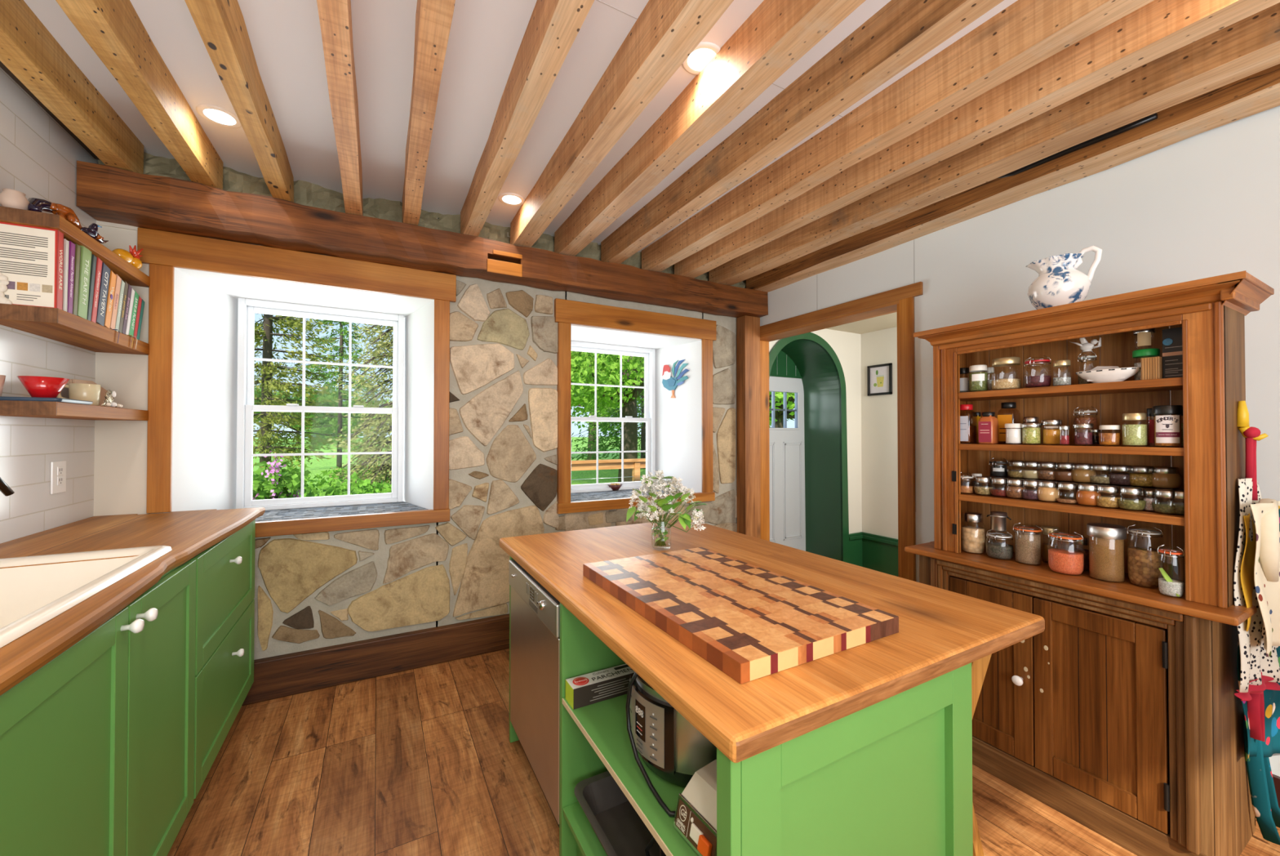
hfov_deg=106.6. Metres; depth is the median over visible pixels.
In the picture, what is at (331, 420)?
maple tree
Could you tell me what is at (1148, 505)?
glass jar
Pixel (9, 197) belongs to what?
clay pot
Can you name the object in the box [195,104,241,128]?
recessed light
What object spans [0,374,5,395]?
ceramic bowl
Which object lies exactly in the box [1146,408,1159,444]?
bottle
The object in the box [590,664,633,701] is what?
print
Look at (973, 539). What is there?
glass jar
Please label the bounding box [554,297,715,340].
trim
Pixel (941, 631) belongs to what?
island countertop
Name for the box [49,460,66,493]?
wall outlet
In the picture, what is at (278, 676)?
baseboard
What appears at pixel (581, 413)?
maple tree
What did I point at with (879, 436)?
wall
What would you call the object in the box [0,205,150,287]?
floating shelf
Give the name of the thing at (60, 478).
socket
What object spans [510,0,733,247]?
joist
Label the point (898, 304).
trim
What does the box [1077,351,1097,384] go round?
glass jar
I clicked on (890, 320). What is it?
ceiling
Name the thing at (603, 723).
shelf
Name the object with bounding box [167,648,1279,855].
floor
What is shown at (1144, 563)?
glass jar
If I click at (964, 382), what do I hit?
glass jar
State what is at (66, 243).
book
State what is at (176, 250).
trim
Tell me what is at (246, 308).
window
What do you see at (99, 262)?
book
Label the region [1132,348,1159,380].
glass jar
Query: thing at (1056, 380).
glass jar
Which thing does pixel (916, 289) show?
trim
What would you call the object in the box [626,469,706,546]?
bouquet
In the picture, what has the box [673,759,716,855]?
kitchen appliance
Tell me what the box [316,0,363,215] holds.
joist
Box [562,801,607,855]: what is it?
shelf
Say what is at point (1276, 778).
baseboard
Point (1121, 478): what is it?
glass jar
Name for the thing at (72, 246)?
book
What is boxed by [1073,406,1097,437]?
glass jar
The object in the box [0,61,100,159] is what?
trim
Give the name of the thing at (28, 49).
joist
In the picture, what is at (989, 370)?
glass jar
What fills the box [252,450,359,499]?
bush
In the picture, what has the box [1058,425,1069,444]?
glass jar
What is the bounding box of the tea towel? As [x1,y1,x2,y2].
[1240,512,1256,631]
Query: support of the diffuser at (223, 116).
attached to the recessed light at (220, 115)
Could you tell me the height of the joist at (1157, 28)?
0.171 m
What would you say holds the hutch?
on the floor
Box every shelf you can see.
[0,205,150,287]
[0,302,149,355]
[0,400,148,420]
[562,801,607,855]
[563,693,697,855]
[958,377,1182,400]
[958,442,1183,455]
[958,491,1184,525]
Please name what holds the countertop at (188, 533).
on the base cabinet
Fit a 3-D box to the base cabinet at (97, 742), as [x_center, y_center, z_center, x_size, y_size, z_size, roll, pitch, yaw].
[-1.449,0.906,0.945,0.624,0.949,1.228,0,-1,-29]
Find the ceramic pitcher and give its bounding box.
[1025,245,1102,309]
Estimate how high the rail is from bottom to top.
1.341 m
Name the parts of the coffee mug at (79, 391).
handle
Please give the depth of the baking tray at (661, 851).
1.14 m
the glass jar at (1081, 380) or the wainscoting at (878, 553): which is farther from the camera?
the wainscoting at (878, 553)
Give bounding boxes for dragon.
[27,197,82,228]
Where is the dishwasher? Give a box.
[509,559,559,826]
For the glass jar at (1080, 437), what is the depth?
1.72 m
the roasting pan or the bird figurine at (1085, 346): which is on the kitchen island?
the roasting pan
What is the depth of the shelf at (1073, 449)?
1.78 m
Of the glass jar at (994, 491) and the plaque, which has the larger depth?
the plaque
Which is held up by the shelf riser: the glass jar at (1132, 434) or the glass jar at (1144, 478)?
the glass jar at (1144, 478)
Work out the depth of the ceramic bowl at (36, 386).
1.62 m
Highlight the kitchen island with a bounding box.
[509,555,991,855]
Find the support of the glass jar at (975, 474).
on the hutch
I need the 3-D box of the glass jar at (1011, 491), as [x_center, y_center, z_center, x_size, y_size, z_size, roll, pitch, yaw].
[1.528,0.246,1.938,0.071,0.077,0.071,0,-1,-29]
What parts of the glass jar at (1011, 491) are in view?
lid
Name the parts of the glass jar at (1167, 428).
lid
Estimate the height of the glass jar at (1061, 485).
0.077 m
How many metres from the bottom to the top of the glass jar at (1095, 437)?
0.060 m
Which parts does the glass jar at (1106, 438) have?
lid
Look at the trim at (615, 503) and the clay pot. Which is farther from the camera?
the trim at (615, 503)
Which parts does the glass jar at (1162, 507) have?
lid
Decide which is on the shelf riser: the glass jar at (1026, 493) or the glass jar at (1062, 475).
the glass jar at (1062, 475)
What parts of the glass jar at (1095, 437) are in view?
lid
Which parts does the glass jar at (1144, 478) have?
lid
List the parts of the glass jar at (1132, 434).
lid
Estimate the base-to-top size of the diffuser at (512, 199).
0.001 m
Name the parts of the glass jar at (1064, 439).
lid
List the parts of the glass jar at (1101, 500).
lid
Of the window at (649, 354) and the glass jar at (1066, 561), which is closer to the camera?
the glass jar at (1066, 561)
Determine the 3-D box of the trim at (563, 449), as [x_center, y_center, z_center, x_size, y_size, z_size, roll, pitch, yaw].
[-0.519,-0.103,3.259,0.088,1.227,0.036,0,-1,-29]
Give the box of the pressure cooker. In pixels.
[625,671,716,816]
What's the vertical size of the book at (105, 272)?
0.257 m
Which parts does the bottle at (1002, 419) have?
label panel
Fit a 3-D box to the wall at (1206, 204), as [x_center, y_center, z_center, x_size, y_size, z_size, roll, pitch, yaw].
[2.146,0.043,2.106,0.161,2.700,5.820,0,-1,-29]
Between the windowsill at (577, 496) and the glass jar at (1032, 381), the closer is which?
the glass jar at (1032, 381)
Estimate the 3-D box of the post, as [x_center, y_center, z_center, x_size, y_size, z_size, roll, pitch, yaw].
[0.906,0.246,3.981,0.162,2.335,0.106,0,-1,-29]
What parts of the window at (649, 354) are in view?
sash, sash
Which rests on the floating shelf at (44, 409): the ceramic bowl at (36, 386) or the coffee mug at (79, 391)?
the coffee mug at (79, 391)
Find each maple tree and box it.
[253,385,357,444]
[304,396,392,441]
[570,350,644,481]
[570,391,641,459]
[768,391,795,427]
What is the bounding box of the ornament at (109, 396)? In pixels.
[100,389,122,407]
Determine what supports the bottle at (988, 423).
on the hutch
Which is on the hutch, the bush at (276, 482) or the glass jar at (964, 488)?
the glass jar at (964, 488)
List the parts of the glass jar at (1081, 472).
lid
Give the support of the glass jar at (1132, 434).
on the hutch
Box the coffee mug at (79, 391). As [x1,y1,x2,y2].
[57,382,101,405]
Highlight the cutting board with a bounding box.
[582,546,898,683]
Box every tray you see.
[0,395,93,404]
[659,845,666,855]
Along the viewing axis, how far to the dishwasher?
1.75 m
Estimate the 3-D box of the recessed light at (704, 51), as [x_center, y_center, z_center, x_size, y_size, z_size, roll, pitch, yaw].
[0.221,-1.308,1.696,0.148,0.007,0.148,0,-1,-29]
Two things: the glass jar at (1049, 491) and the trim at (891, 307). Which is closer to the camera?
the glass jar at (1049, 491)
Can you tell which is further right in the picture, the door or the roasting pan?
the door
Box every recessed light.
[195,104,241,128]
[497,192,524,205]
[681,41,720,75]
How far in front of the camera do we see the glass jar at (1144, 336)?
1.64 m
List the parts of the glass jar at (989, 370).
lid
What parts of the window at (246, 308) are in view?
sash, sash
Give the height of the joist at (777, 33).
0.171 m
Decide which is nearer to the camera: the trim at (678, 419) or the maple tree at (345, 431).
the trim at (678, 419)
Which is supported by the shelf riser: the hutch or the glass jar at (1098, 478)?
the glass jar at (1098, 478)
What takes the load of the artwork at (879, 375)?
attached to the framed picture at (880, 375)
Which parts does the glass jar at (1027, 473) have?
lid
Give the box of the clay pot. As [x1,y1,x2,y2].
[0,188,29,209]
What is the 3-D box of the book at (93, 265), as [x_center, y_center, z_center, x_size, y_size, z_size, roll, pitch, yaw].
[-2.162,-0.534,1.784,0.160,0.263,0.062,0,-1,-29]
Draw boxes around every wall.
[0,66,98,543]
[93,151,746,659]
[760,105,1279,776]
[768,328,862,533]
[861,326,897,538]
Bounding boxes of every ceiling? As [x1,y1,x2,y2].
[23,0,1017,252]
[826,311,897,333]
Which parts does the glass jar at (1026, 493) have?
lid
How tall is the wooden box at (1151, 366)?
0.076 m
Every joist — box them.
[0,0,143,173]
[55,0,222,189]
[184,0,293,202]
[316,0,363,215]
[402,0,455,225]
[460,0,594,236]
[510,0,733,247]
[554,0,866,256]
[600,0,1004,263]
[641,0,1154,271]
[674,0,1279,278]
[709,2,1279,285]
[746,63,1279,292]
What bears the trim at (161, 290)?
attached to the wall at (313, 590)
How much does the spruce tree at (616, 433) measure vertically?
14.037 m
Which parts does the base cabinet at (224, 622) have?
drawer, drawer, knob, knob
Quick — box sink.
[0,545,172,647]
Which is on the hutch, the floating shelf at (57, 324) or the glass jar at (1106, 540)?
the glass jar at (1106, 540)
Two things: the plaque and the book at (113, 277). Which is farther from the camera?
the plaque
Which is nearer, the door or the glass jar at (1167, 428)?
the glass jar at (1167, 428)
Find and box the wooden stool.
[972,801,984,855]
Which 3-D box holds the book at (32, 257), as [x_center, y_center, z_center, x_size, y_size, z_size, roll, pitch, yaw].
[-2.066,-0.540,1.597,0.173,0.270,0.037,0,-1,-29]
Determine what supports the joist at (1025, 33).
attached to the ceiling at (486, 37)
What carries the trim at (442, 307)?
attached to the wall at (313, 590)
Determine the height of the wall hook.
0.124 m
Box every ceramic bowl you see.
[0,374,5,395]
[16,375,70,397]
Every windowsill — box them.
[255,501,428,521]
[570,488,685,501]
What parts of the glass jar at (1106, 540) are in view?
lid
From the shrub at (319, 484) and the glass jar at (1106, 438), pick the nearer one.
the glass jar at (1106, 438)
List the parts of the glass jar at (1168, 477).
lid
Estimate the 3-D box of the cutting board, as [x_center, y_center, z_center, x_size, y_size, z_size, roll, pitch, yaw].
[0.225,0.496,1.439,0.514,0.040,0.832,0,-1,-29]
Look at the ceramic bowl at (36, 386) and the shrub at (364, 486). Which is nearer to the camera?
the ceramic bowl at (36, 386)
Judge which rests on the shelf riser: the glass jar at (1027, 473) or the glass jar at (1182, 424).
the glass jar at (1027, 473)
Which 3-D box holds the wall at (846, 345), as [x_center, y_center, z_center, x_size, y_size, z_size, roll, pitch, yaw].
[1.644,0.224,4.556,1.444,2.390,0.001,0,-1,-29]
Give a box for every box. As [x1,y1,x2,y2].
[565,663,635,709]
[1140,355,1162,379]
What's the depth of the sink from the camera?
1.34 m
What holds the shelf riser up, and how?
on the hutch
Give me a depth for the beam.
2.56 m
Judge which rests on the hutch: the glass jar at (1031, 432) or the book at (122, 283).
the glass jar at (1031, 432)
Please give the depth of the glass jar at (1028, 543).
1.88 m
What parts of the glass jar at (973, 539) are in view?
lid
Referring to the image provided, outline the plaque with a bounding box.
[662,359,689,397]
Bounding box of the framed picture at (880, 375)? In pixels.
[866,362,892,395]
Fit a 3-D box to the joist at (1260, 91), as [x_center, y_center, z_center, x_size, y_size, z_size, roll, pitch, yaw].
[2.096,-1.224,1.812,0.203,0.172,4.934,0,-1,-28]
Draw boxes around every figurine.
[0,271,12,304]
[1069,337,1101,351]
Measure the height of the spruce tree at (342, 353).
11.501 m
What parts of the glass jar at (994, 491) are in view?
lid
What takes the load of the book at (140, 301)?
on the floating shelf at (57, 324)
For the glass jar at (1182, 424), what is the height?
0.130 m
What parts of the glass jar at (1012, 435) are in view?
lid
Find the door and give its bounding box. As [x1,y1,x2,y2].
[768,376,805,551]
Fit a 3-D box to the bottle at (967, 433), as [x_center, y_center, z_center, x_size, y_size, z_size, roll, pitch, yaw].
[1.442,-0.018,2.112,0.068,0.171,0.066,0,-1,-29]
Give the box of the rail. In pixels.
[571,457,645,481]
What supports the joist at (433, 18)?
attached to the ceiling at (486, 37)
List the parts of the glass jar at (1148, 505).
lid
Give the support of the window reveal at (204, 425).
attached to the wall at (313, 590)
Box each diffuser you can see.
[203,108,235,124]
[502,195,520,204]
[687,48,715,71]
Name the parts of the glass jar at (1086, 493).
lid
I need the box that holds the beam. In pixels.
[76,160,768,317]
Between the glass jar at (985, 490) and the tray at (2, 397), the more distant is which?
the glass jar at (985, 490)
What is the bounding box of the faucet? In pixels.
[0,476,14,495]
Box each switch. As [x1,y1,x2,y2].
[689,822,702,844]
[697,834,712,855]
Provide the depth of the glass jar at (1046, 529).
1.91 m
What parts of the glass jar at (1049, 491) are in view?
lid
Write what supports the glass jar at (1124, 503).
on the hutch
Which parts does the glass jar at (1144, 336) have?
lid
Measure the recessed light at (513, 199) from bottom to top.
0.007 m
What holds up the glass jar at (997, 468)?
on the shelf riser
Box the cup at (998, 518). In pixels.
[986,511,1011,531]
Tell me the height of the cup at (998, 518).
0.075 m
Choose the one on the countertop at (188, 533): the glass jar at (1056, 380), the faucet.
the faucet
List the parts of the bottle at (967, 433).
label panel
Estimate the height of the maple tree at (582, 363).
8.219 m
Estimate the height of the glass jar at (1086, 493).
0.077 m
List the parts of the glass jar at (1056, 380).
lid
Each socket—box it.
[57,466,63,475]
[57,475,63,484]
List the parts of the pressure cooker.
lid, steel plate, power cord, control panel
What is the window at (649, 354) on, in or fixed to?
in the wall at (313, 590)
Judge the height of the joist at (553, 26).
0.171 m
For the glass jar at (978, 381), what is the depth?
2.03 m
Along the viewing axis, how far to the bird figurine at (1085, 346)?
1.80 m
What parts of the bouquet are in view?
stem, stem, stem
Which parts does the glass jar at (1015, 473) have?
lid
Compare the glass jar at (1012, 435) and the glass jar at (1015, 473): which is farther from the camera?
the glass jar at (1015, 473)
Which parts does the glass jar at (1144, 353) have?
lid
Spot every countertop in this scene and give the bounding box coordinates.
[0,506,265,695]
[499,519,1044,762]
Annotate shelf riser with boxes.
[982,475,1184,502]
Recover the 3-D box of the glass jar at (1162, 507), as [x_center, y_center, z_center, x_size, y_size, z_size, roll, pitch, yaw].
[1.732,0.242,1.567,0.071,0.077,0.071,0,-1,-29]
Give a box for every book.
[0,221,63,310]
[62,238,69,311]
[66,240,75,313]
[72,243,80,315]
[77,244,92,319]
[87,253,97,320]
[91,257,102,323]
[96,262,111,326]
[104,270,116,328]
[110,274,121,342]
[115,279,124,331]
[118,280,128,333]
[122,284,132,334]
[125,288,134,347]
[128,290,138,348]
[133,295,142,338]
[136,298,144,339]
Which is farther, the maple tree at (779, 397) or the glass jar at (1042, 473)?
the maple tree at (779, 397)
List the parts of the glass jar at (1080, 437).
lid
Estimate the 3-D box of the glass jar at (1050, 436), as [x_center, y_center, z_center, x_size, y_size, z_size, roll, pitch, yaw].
[1.591,0.016,1.842,0.061,0.096,0.061,0,-1,-29]
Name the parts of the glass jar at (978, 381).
lid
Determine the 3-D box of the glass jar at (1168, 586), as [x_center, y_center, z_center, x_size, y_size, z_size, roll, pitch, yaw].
[1.697,0.455,1.525,0.058,0.160,0.057,0,-1,6]
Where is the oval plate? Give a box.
[1075,366,1141,382]
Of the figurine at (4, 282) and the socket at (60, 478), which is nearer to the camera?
the figurine at (4, 282)
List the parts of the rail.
rail, post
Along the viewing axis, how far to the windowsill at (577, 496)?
3.68 m
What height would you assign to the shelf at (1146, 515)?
0.026 m
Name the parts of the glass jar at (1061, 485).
lid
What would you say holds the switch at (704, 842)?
attached to the kitchen appliance
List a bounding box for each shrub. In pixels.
[252,466,391,498]
[322,471,391,495]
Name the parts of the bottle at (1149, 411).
lid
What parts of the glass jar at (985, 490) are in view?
lid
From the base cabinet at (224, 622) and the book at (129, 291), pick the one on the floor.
the base cabinet at (224, 622)
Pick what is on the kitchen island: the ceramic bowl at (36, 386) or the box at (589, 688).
the box at (589, 688)
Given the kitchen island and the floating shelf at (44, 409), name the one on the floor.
the kitchen island
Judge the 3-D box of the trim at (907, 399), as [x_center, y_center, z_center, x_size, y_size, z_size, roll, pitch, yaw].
[1.615,0.308,2.879,0.022,2.186,0.082,0,-1,-29]
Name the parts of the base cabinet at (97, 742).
door, knob, knob, door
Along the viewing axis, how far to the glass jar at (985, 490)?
2.02 m
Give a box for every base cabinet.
[0,559,195,855]
[187,519,255,798]
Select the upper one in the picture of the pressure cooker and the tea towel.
the tea towel
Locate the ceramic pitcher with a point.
(1058, 282)
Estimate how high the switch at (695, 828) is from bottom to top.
0.025 m
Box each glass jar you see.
[960,367,969,392]
[960,471,973,493]
[961,511,985,552]
[968,364,987,391]
[971,472,982,491]
[973,475,993,494]
[985,366,994,390]
[986,528,1013,559]
[988,457,1008,475]
[990,476,1007,496]
[991,356,1021,390]
[1004,422,1021,443]
[1005,478,1026,497]
[1007,459,1023,477]
[1013,522,1043,564]
[1021,422,1041,443]
[1021,460,1038,478]
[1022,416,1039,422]
[1022,479,1040,499]
[1024,355,1051,387]
[1036,461,1056,479]
[1036,480,1059,501]
[1040,525,1058,561]
[1041,419,1062,443]
[1048,528,1084,574]
[1053,359,1071,385]
[1054,462,1075,480]
[1056,481,1077,502]
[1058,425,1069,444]
[1071,462,1096,482]
[1072,422,1093,444]
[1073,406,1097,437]
[1074,536,1089,569]
[1075,483,1101,505]
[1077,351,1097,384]
[1086,522,1126,581]
[1089,428,1100,444]
[1089,463,1111,483]
[1095,484,1121,506]
[1098,424,1121,444]
[1107,464,1131,484]
[1118,486,1146,509]
[1122,413,1147,444]
[1126,524,1163,586]
[1128,465,1153,486]
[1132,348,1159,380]
[1133,328,1155,346]
[1143,489,1156,510]
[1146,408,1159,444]
[1151,466,1182,488]
[1151,488,1178,513]
[1152,404,1182,445]
[1157,544,1184,596]
[1167,489,1184,514]
[1176,413,1183,445]
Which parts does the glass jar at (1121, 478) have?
lid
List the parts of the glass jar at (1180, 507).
lid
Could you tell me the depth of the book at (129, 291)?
2.07 m
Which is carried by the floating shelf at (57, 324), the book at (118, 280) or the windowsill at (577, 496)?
the book at (118, 280)
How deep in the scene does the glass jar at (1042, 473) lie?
1.92 m
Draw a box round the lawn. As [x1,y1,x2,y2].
[253,435,645,493]
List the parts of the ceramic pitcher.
handle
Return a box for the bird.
[80,222,108,243]
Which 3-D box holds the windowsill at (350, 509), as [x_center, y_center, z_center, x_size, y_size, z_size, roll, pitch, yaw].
[-1.879,0.505,2.816,1.161,0.020,0.546,0,-1,-29]
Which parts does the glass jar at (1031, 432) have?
lid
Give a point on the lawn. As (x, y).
(317, 467)
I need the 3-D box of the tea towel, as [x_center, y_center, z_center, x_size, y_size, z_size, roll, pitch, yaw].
[1.904,0.436,1.482,0.230,0.341,0.023,0,-1,-29]
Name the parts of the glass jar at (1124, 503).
lid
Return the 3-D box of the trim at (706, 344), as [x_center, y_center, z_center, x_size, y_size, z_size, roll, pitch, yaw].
[0.537,-0.094,3.840,0.100,1.232,0.036,0,-1,-29]
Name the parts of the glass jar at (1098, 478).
lid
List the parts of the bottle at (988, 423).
label panel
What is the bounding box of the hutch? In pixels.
[904,270,1279,855]
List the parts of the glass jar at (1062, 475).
lid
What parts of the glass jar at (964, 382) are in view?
lid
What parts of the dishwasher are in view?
control panel, knob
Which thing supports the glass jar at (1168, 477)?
on the shelf riser
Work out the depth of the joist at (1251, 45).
1.90 m
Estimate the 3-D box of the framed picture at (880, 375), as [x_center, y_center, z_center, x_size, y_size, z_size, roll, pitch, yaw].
[2.370,-0.476,4.718,0.021,0.301,0.256,0,-1,-29]
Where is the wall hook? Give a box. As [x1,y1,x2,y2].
[1236,400,1268,440]
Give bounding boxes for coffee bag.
[1162,326,1182,377]
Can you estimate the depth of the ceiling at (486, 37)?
1.81 m
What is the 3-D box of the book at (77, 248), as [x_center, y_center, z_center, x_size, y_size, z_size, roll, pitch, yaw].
[-2.114,-0.535,1.690,0.165,0.263,0.045,0,-1,-29]
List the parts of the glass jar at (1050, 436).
lid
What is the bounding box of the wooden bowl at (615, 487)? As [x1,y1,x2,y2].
[607,483,622,490]
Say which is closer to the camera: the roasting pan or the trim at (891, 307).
the roasting pan
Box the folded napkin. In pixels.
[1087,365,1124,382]
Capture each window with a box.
[235,297,404,510]
[570,340,655,493]
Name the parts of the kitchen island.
panel, panel, panel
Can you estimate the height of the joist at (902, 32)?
0.172 m
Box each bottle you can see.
[960,404,975,442]
[970,411,981,443]
[978,411,998,443]
[997,401,1018,442]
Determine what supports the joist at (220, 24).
attached to the ceiling at (486, 37)
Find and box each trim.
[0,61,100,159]
[137,226,456,302]
[146,263,174,513]
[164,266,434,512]
[255,508,449,537]
[433,298,449,509]
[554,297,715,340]
[556,321,571,502]
[556,491,715,513]
[570,324,702,492]
[701,338,713,492]
[760,281,923,335]
[760,300,899,341]
[760,340,769,541]
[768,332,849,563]
[897,302,900,577]
[898,296,915,581]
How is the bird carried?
on the floating shelf at (128, 273)
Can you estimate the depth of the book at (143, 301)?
2.20 m
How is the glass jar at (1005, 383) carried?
on the hutch
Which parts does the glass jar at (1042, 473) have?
lid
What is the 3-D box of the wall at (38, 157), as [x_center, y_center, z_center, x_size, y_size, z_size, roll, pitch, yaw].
[-1.464,0.021,0.107,0.200,2.700,5.800,0,-1,-29]
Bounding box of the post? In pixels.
[736,315,760,538]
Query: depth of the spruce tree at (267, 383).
10.36 m
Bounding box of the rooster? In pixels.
[111,244,142,269]
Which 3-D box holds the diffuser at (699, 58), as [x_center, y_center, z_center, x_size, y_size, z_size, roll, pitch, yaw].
[0.221,-1.309,1.696,0.104,0.001,0.104,0,-1,-29]
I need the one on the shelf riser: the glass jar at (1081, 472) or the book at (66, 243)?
the glass jar at (1081, 472)
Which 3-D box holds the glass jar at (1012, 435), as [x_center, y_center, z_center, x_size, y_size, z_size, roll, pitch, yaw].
[1.510,0.024,1.927,0.057,0.083,0.057,0,-1,-29]
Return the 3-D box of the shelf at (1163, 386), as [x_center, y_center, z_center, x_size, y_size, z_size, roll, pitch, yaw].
[1.640,-0.143,1.850,0.230,0.026,0.805,0,-1,-29]
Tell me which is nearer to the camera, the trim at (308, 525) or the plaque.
the trim at (308, 525)
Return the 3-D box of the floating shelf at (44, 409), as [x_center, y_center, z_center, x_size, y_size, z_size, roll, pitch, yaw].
[-2.224,-0.062,1.889,0.185,0.047,0.754,0,-1,-29]
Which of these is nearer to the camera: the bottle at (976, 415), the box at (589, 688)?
the box at (589, 688)
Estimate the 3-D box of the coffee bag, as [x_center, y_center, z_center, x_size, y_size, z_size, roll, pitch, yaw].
[1.775,-0.243,1.573,0.059,0.168,0.059,0,-1,-29]
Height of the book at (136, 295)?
0.268 m
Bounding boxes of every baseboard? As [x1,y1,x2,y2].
[241,613,509,705]
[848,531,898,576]
[1271,773,1279,808]
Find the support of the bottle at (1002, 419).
on the hutch
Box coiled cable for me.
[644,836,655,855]
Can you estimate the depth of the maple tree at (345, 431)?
54.72 m
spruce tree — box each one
[253,312,357,469]
[288,318,386,467]
[316,322,393,489]
[571,391,645,469]
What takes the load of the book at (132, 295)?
on the floating shelf at (57, 324)
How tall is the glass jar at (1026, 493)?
0.077 m
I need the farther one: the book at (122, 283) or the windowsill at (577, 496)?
the windowsill at (577, 496)
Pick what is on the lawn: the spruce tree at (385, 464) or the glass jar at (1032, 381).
the spruce tree at (385, 464)
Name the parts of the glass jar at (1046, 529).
lid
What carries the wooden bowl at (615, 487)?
on the windowsill at (577, 496)
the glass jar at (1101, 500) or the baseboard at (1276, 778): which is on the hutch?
the glass jar at (1101, 500)
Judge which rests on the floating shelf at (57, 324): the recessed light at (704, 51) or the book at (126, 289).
the book at (126, 289)
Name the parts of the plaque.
leg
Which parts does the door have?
panel, panel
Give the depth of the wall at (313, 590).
2.94 m
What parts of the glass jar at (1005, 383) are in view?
lid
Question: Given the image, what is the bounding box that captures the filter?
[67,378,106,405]
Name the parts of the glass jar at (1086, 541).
lid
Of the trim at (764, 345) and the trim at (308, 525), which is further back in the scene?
the trim at (764, 345)
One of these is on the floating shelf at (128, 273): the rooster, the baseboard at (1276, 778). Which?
the rooster
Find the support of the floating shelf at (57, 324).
attached to the wall at (38, 157)
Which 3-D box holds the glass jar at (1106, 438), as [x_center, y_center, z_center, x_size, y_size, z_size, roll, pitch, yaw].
[1.656,0.026,1.682,0.059,0.073,0.059,0,-1,-29]
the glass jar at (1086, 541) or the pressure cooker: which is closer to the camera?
the pressure cooker
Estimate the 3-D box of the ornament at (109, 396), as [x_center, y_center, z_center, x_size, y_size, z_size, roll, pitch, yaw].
[-2.172,-0.122,1.960,0.025,0.072,0.159,0,-1,-29]
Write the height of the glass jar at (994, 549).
0.114 m
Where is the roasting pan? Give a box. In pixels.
[573,770,659,855]
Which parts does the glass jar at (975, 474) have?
lid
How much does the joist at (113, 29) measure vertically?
0.172 m
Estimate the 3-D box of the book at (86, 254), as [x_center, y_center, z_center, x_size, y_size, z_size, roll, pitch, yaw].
[-2.141,-0.541,1.736,0.171,0.275,0.091,0,-1,-29]
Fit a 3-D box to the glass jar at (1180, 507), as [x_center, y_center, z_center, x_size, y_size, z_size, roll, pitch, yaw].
[1.754,0.242,1.543,0.070,0.077,0.070,0,-1,-29]
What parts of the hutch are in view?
hinge plate, hinge plate, panel, door, knob, door moulding, frame, cornice, door, panel, panel, kitchen apron, kitchen apron, kitchen apron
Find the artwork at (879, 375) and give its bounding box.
[870,365,888,393]
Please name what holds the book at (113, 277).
on the floating shelf at (57, 324)

